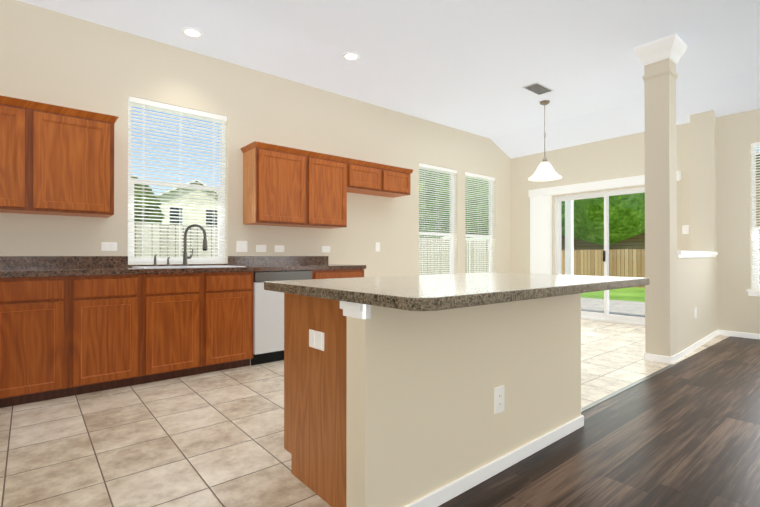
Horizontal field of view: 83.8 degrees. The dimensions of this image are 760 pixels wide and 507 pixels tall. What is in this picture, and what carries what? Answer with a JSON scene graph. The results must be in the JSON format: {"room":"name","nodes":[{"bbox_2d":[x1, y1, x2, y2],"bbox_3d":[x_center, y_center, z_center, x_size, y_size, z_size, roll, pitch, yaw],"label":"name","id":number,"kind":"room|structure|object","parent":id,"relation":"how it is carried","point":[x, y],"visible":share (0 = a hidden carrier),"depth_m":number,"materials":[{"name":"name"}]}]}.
{"room":"kitchen","nodes":[
{"label":"kitchen","id":0,"kind":"room"},
{"bbox_2d":[0,0,511,276],"bbox_3d":[-0.621,-0.492,5.416,8.080,3.080,0.150,0,0,-40],"label":"wall","id":1,"kind":"structure","parent":0,"point":[54,58],"depth_m":4.58,"materials":[{"name":"paint"}]},
{"bbox_2d":[0,95,31,213],"bbox_3d":[-2.954,-0.734,3.145,0.539,0.820,0.368,0,0,-40],"label":"upper cabinet","id":2,"kind":"object","parent":1,"relation":"attached to","point":[15,113],"depth_m":3.13,"materials":[{"name":"brown wood"}]},
{"bbox_2d":[32,101,115,217],"bbox_3d":[-2.536,-0.732,3.491,0.547,0.820,0.368,0,0,-40],"label":"upper cabinet","id":3,"kind":"object","parent":1,"relation":"attached to","point":[56,160],"depth_m":3.35,"materials":[{"name":"brown wood"}]},
{"bbox_2d":[101,242,116,250],"bbox_3d":[-2.433,-0.061,3.809,0.118,0.075,0.007,0,0,-40],"label":"electrical outlet","id":4,"kind":"object","parent":1,"relation":"attached to","point":[108,246],"visible":1,"depth_m":3.80,"materials":[{"name":"white plastic"}]},
{"bbox_2d":[128,103,224,264],"bbox_3d":[-2.034,-0.676,4.279,0.916,1.561,0.050,0,0,-40],"label":"window","id":5,"kind":"structure","parent":1,"relation":"in","point":[221,257],"depth_m":4.27,"materials":[{"name":"white plastic"}]},
{"bbox_2d":[128,96,226,263],"bbox_3d":[-1.991,-0.680,4.227,0.908,1.549,0.058,0,0,-40],"label":"blinds","id":6,"kind":"object","parent":5,"relation":"attached to","point":[143,103],"visible":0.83,"depth_m":4.20,"materials":[{"name":"white plastic"}]},
{"bbox_2d":[237,241,246,251],"bbox_3d":[-1.494,-0.076,4.587,0.118,0.118,0.007,0,0,-40],"label":"light switch","id":7,"kind":"object","parent":1,"relation":"attached to","point":[241,246],"visible":1,"depth_m":4.59,"materials":[{"name":"white plastic"}]},
{"bbox_2d":[256,245,265,251],"bbox_3d":[-1.325,-0.056,4.728,0.115,0.072,0.007,0,0,-40],"label":"electrical outlet","id":8,"kind":"object","parent":1,"relation":"attached to","point":[260,248],"visible":1,"depth_m":4.72,"materials":[{"name":"white plastic"}]},
{"bbox_2d":[275,246,283,251],"bbox_3d":[-1.155,-0.055,4.868,0.115,0.072,0.007,0,0,-40],"label":"electrical outlet","id":9,"kind":"object","parent":1,"relation":"attached to","point":[279,248],"visible":1,"depth_m":4.87,"materials":[{"name":"white plastic"}]},
{"bbox_2d":[241,141,347,228],"bbox_3d":[-0.936,-0.725,4.818,1.130,0.820,0.368,0,0,-40],"label":"upper cabinet","id":10,"kind":"object","parent":1,"relation":"attached to","point":[287,186],"depth_m":4.59,"materials":[{"name":"brown wood"}]},
{"bbox_2d":[322,246,329,251],"bbox_3d":[-0.670,-0.052,5.270,0.115,0.072,0.007,0,0,-40],"label":"electrical outlet","id":11,"kind":"object","parent":1,"relation":"attached to","point":[325,248],"visible":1,"depth_m":5.27,"materials":[{"name":"white plastic"}]},
{"bbox_2d":[376,243,379,250],"bbox_3d":[-0.031,-0.089,5.800,0.072,0.118,0.007,0,0,-40],"label":"light switch","id":12,"kind":"object","parent":1,"relation":"attached to","point":[377,246],"visible":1,"depth_m":5.80,"materials":[{"name":"white plastic"}]},
{"bbox_2d":[419,167,453,273],"bbox_3d":[0.857,-0.450,6.673,0.876,1.806,0.050,0,0,-40],"label":"nook window","id":13,"kind":"structure","parent":1,"relation":"in","point":[451,252],"depth_m":6.91,"materials":[{"name":"white plastic"}]},
{"bbox_2d":[419,163,456,273],"bbox_3d":[0.900,-0.454,6.622,0.868,1.794,0.058,0,0,-40],"label":"blinds","id":14,"kind":"object","parent":13,"relation":"attached to","point":[434,168],"visible":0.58,"depth_m":6.61,"materials":[{"name":"white plastic"}]},
{"bbox_2d":[465,176,491,272],"bbox_3d":[1.673,-0.446,7.350,0.836,1.806,0.050,0,0,-40],"label":"nook window","id":15,"kind":"structure","parent":1,"relation":"in","point":[490,253],"depth_m":7.57,"materials":[{"name":"white plastic"}]},
{"bbox_2d":[465,172,494,272],"bbox_3d":[1.716,-0.450,7.298,0.828,1.794,0.058,0,0,-40],"label":"blinds","id":16,"kind":"object","parent":15,"relation":"attached to","point":[481,177],"visible":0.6,"depth_m":7.29,"materials":[{"name":"white plastic"}]},
{"bbox_2d":[0,319,729,506],"bbox_3d":[0.395,1.091,4.181,8.080,0.100,3.335,0,0,-40],"label":"floor","id":17,"kind":"structure","parent":0,"point":[213,439],"depth_m":2.36,"materials":[{"name":"beige tile"}]},
{"bbox_2d":[0,276,75,407],"bbox_3d":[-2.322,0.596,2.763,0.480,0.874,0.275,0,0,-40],"label":"base cabinet","id":18,"kind":"object","parent":17,"relation":"on","point":[63,336],"depth_m":2.89,"materials":[{"name":"brown wood"}]},
{"bbox_2d":[72,274,151,395],"bbox_3d":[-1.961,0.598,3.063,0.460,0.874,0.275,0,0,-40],"label":"base cabinet","id":19,"kind":"object","parent":17,"relation":"on","point":[112,327],"depth_m":3.17,"materials":[{"name":"brown wood"}]},
{"bbox_2d":[152,272,253,381],"bbox_3d":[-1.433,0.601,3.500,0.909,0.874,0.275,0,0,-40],"label":"base cabinet","id":20,"kind":"object","parent":17,"relation":"on","point":[202,323],"depth_m":3.59,"materials":[{"name":"brown wood"}]},
{"bbox_2d":[251,270,311,365],"bbox_3d":[-1.150,0.607,4.348,0.602,0.871,0.750,0,0,-40],"label":"dishwasher","id":21,"kind":"object","parent":17,"relation":"on","point":[268,326],"visible":0.38,"depth_m":3.97,"materials":[{"name":"silver metal"}]},
{"bbox_2d":[284,293,346,506],"bbox_3d":[-0.111,0.602,1.980,0.463,0.854,0.584,0,0,-40],"label":"base cabinet","id":22,"kind":"object","parent":17,"relation":"on","point":[315,389],"visible":0.19,"depth_m":1.77,"materials":[{"name":"brown wood"}]},
{"bbox_2d":[309,329,323,350],"bbox_3d":[-0.271,0.368,1.805,0.007,0.075,0.118,0,0,-40],"label":"outlet","id":23,"kind":"object","parent":22,"relation":"attached to","point":[316,339],"visible":1,"depth_m":1.80,"materials":[{"name":"white plastic"}]},
{"bbox_2d":[264,272,649,310],"bbox_3d":[0.475,0.155,2.210,1.820,0.040,1.080,0,0,-40],"label":"countertop","id":24,"kind":"structure","parent":22,"relation":"on","point":[434,292],"depth_m":1.71,"materials":[{"name":"stone"}]},
{"bbox_2d":[309,270,327,278],"bbox_3d":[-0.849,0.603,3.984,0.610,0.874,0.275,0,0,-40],"label":"base cabinet","id":25,"kind":"object","parent":17,"relation":"on","point":[316,274],"depth_m":4.32,"materials":[{"name":"brown wood"}]},
{"bbox_2d":[0,256,365,277],"bbox_3d":[-1.786,0.094,3.690,3.783,0.140,1.013,0,0,-40],"label":"countertop","id":26,"kind":"structure","parent":25,"relation":"on","point":[30,266],"depth_m":3.64,"materials":[{"name":"stone"}]},
{"bbox_2d":[152,224,207,265],"bbox_3d":[-1.914,-0.082,4.050,0.470,0.413,0.194,0,0,-40],"label":"faucet","id":27,"kind":"object","parent":26,"relation":"on","point":[204,248],"visible":0.98,"depth_m":4.12,"materials":[{"name":"grey metal"}]},
{"bbox_2d":[134,265,245,268],"bbox_3d":[-1.736,0.206,3.866,0.836,0.177,0.528,0,0,-40],"label":"sink","id":28,"kind":"object","parent":26,"relation":"in","point":[152,267],"visible":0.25,"depth_m":3.86,"materials":[{"name":"silver metal"}]},
{"bbox_2d":[633,33,686,356],"bbox_3d":[2.760,-0.498,4.166,0.358,3.079,0.358,0,0,-40],"label":"column","id":29,"kind":"structure","parent":17,"relation":"on","point":[659,58],"depth_m":4.09,"materials":[{"name":"paint"}]},
{"bbox_2d":[677,257,714,353],"bbox_3d":[3.543,0.530,4.814,1.837,1.030,0.120,0,0,-43],"label":"wall","id":30,"kind":"structure","parent":17,"relation":"on","point":[695,282],"depth_m":4.64,"materials":[{"name":"paint"}]},
{"bbox_2d":[644,330,728,363],"bbox_3d":[3.493,1.014,4.783,2.163,0.062,0.263,0,0,-40],"label":"baseboard","id":31,"kind":"structure","parent":30,"relation":"attached to","point":[652,357],"depth_m":4.26,"materials":[{"name":"white wood"}]},
{"bbox_2d":[677,251,717,257],"bbox_3d":[3.543,0.011,4.816,1.840,0.068,0.190,0,0,-43],"label":"sill","id":32,"kind":"structure","parent":30,"relation":"on","point":[688,254],"depth_m":4.55,"materials":[{"name":"white"}]},
{"bbox_2d":[18,0,759,157],"bbox_3d":[1.740,-2.007,2.576,8.080,0.562,7.550,0,0,-40],"label":"ceiling","id":33,"kind":"structure","parent":0,"point":[473,66],"depth_m":4.25,"materials":[{"name":"paint"}]},
{"bbox_2d":[182,27,202,37],"bbox_3d":[-1.732,-2.035,3.913,0.184,0.010,0.184,0,0,-40],"label":"recessed light","id":34,"kind":"object","parent":33,"relation":"in","point":[192,32],"visible":1,"depth_m":3.91,"materials":[{"name":"white"}]},
{"bbox_2d":[342,52,359,60],"bbox_3d":[-0.296,-2.032,4.376,0.184,0.010,0.184,0,0,-40],"label":"recessed light","id":35,"kind":"object","parent":33,"relation":"in","point":[351,56],"visible":1,"depth_m":4.38,"materials":[{"name":"white"}]},
{"bbox_2d":[522,82,553,94],"bbox_3d":[1.949,-2.027,5.223,0.400,0.010,0.200,0,0,-40],"label":"ceiling vent","id":36,"kind":"object","parent":33,"relation":"in","point":[537,88],"visible":1,"depth_m":5.20,"materials":[{"name":"silver metal"}]},
{"bbox_2d":[528,100,561,180],"bbox_3d":[2.204,-1.515,5.665,0.424,1.029,0.424,0,0,-40],"label":"pendant light","id":37,"kind":"object","parent":33,"relation":"hanging from","point":[545,171],"visible":1,"depth_m":5.63,"materials":[{"name":"white glass"}]},
{"bbox_2d":[438,336,759,506],"bbox_3d":[2.804,1.075,1.275,8.080,0.100,4.215,0,0,-40],"label":"floor","id":38,"kind":"structure","parent":0,"point":[685,432],"depth_m":2.21,"materials":[{"name":"brown wood"}]},
{"bbox_2d":[340,293,580,506],"bbox_3d":[0.531,0.603,2.050,1.667,0.854,0.126,0,0,-40],"label":"wall","id":39,"kind":"structure","parent":38,"relation":"on","point":[423,420],"depth_m":1.77,"materials":[{"name":"paint"}]},
{"bbox_2d":[405,415,583,506],"bbox_3d":[0.580,0.998,2.013,1.660,0.062,0.014,0,0,-40],"label":"baseboard","id":40,"kind":"structure","parent":39,"relation":"attached to","point":[442,495],"depth_m":1.96,"materials":[{"name":"white wood"}]},
{"bbox_2d":[494,386,503,413],"bbox_3d":[0.566,0.691,2.004,0.072,0.118,0.007,0,0,-40],"label":"outlet","id":41,"kind":"object","parent":39,"relation":"attached to","point":[498,399],"visible":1,"depth_m":2.00,"materials":[{"name":"white plastic"}]},
{"bbox_2d":[581,364,675,412],"bbox_3d":[0.609,1.028,2.193,5.570,0.004,0.034,0,0,-40],"label":"transition strip","id":42,"kind":"object","parent":38,"relation":"on","point":[583,409],"depth_m":3.24,"materials":[{"name":"beige wood"}]},
{"bbox_2d":[512,108,759,333],"bbox_3d":[4.799,-0.363,5.089,0.150,2.820,7.230,0,0,-40],"label":"wall","id":43,"kind":"structure","parent":0,"point":[622,156],"depth_m":5.75,"materials":[{"name":"paint"}]},
{"bbox_2d":[555,187,644,325],"bbox_3d":[3.572,0.041,6.570,0.128,2.028,1.756,0,0,-40],"label":"door frame","id":44,"kind":"structure","parent":43,"relation":"attached to","point":[606,316],"depth_m":6.61,"materials":[{"name":"white plastic"}]},
{"bbox_2d":[529,171,680,273],"bbox_3d":[3.370,-0.050,6.630,0.078,2.140,2.250,0,0,-40],"label":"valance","id":45,"kind":"object","parent":43,"relation":"attached to","point":[540,231],"visible":0.54,"depth_m":7.24,"materials":[{"name":"white"}]},
{"bbox_2d":[682,225,688,233],"bbox_3d":[4.148,-0.325,5.751,0.007,0.118,0.072,0,0,-40],"label":"light switch","id":46,"kind":"object","parent":43,"relation":"attached to","point":[685,229],"visible":1,"depth_m":5.75,"materials":[{"name":"white plastic"}]},
{"bbox_2d":[729,331,759,338],"bbox_3d":[5.691,1.009,3.875,0.014,0.062,4.173,0,0,-40],"label":"baseboard","id":47,"kind":"structure","parent":43,"relation":"attached to","point":[731,333],"depth_m":5.27,"materials":[{"name":"white wood"}]},
{"bbox_2d":[747,289,759,295],"bbox_3d":[4.889,0.483,4.893,0.104,0.075,0.990,0,0,-40],"label":"window sill","id":48,"kind":"structure","parent":43,"relation":"attached to","point":[752,292],"depth_m":5.20,"materials":[{"name":"white wood"}]},
{"bbox_2d":[752,148,759,289],"bbox_3d":[4.949,-0.459,4.948,0.050,1.806,0.916,0,0,-40],"label":"living room window","id":49,"kind":"structure","parent":43,"relation":"in","point":[756,280],"depth_m":5.27,"materials":[{"name":"white plastic"}]},
{"bbox_2d":[751,142,759,288],"bbox_3d":[4.898,-0.464,4.905,0.058,1.794,0.908,0,0,-40],"label":"window blinds","id":50,"kind":"object","parent":49,"relation":"attached to","point":[754,145],"visible":0.94,"depth_m":5.22,"materials":[{"name":"white plastic"}]},
{"bbox_2d":[684,110,719,330],"bbox_3d":[4.230,-0.392,5.533,0.140,2.882,0.300,0,0,-40],"label":"wall","id":51,"kind":"structure","parent":0,"point":[702,134],"depth_m":5.49,"materials":[{"name":"paint"}]},
{"label":"outside","id":52,"kind":"structure","parent":0,"visible":0},
{"bbox_2d":[581,287,644,301],"bbox_3d":[2.079,1.510,20.859,150.000,0.450,150.000,0,0,-40],"label":"ground","id":53,"kind":"structure","parent":52,"point":[637,294],"depth_m":12.81,"materials":[{"name":"green plant"}]},
{"bbox_2d":[131,177,164,223],"bbox_3d":[-7.835,-0.373,10.264,5.250,3.198,3.088,0,0,-40],"label":"tree","id":54,"kind":"object","parent":53,"relation":"on","point":[149,210],"depth_m":10.36,"materials":[{"name":"green plant"}]},
{"bbox_2d":[157,180,217,226],"bbox_3d":[-19.357,-2.555,41.105,7.300,7.910,10.400,0,0,-40],"label":"house","id":55,"kind":"structure","parent":53,"relation":"on","point":[183,212],"depth_m":37.19,"materials":[{"name":"beige"}]},
{"bbox_2d":[129,223,488,274],"bbox_3d":[-4.485,0.228,8.022,31.500,1.970,0.080,0,0,-40],"label":"fence","id":56,"kind":"object","parent":53,"relation":"on","point":[472,251],"depth_m":8.71,"materials":[{"name":"white wood"}]},
{"bbox_2d":[419,167,644,244],"bbox_3d":[6.851,-4.049,18.587,17.693,10.644,11.118,0,0,-40],"label":"trees","id":57,"kind":"object","parent":53,"relation":"on","point":[615,222],"depth_m":16.72,"materials":[{"name":"green plant"}]},
{"bbox_2d":[562,232,644,249],"bbox_3d":[17.016,-1.128,28.317,10.400,4.910,10.500,0,0,-40],"label":"house","id":58,"kind":"structure","parent":53,"relation":"on","point":[633,243],"depth_m":24.70,"materials":[{"name":"beige"}]},
{"bbox_2d":[565,200,644,317],"bbox_3d":[4.754,-0.312,8.084,3.598,3.050,6.300,0,0,-40],"label":"patio","id":59,"kind":"structure","parent":53,"relation":"on","point":[634,310],"depth_m":9.13,"materials":[{"name":"concrete"}]},
{"bbox_2d":[562,232,759,287],"bbox_3d":[12.019,0.275,12.868,0.100,1.930,55.000,0,0,-40],"label":"fence","id":60,"kind":"object","parent":53,"relation":"on","point":[616,260],"depth_m":16.39,"materials":[{"name":"beige wood"}]},
{"bbox_2d":[756,152,759,230],"bbox_3d":[24.926,-2.486,17.996,9.400,7.510,15.300,0,0,-40],"label":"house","id":61,"kind":"structure","parent":53,"relation":"on","point":[758,212],"depth_m":19.93,"materials":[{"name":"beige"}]}
]}

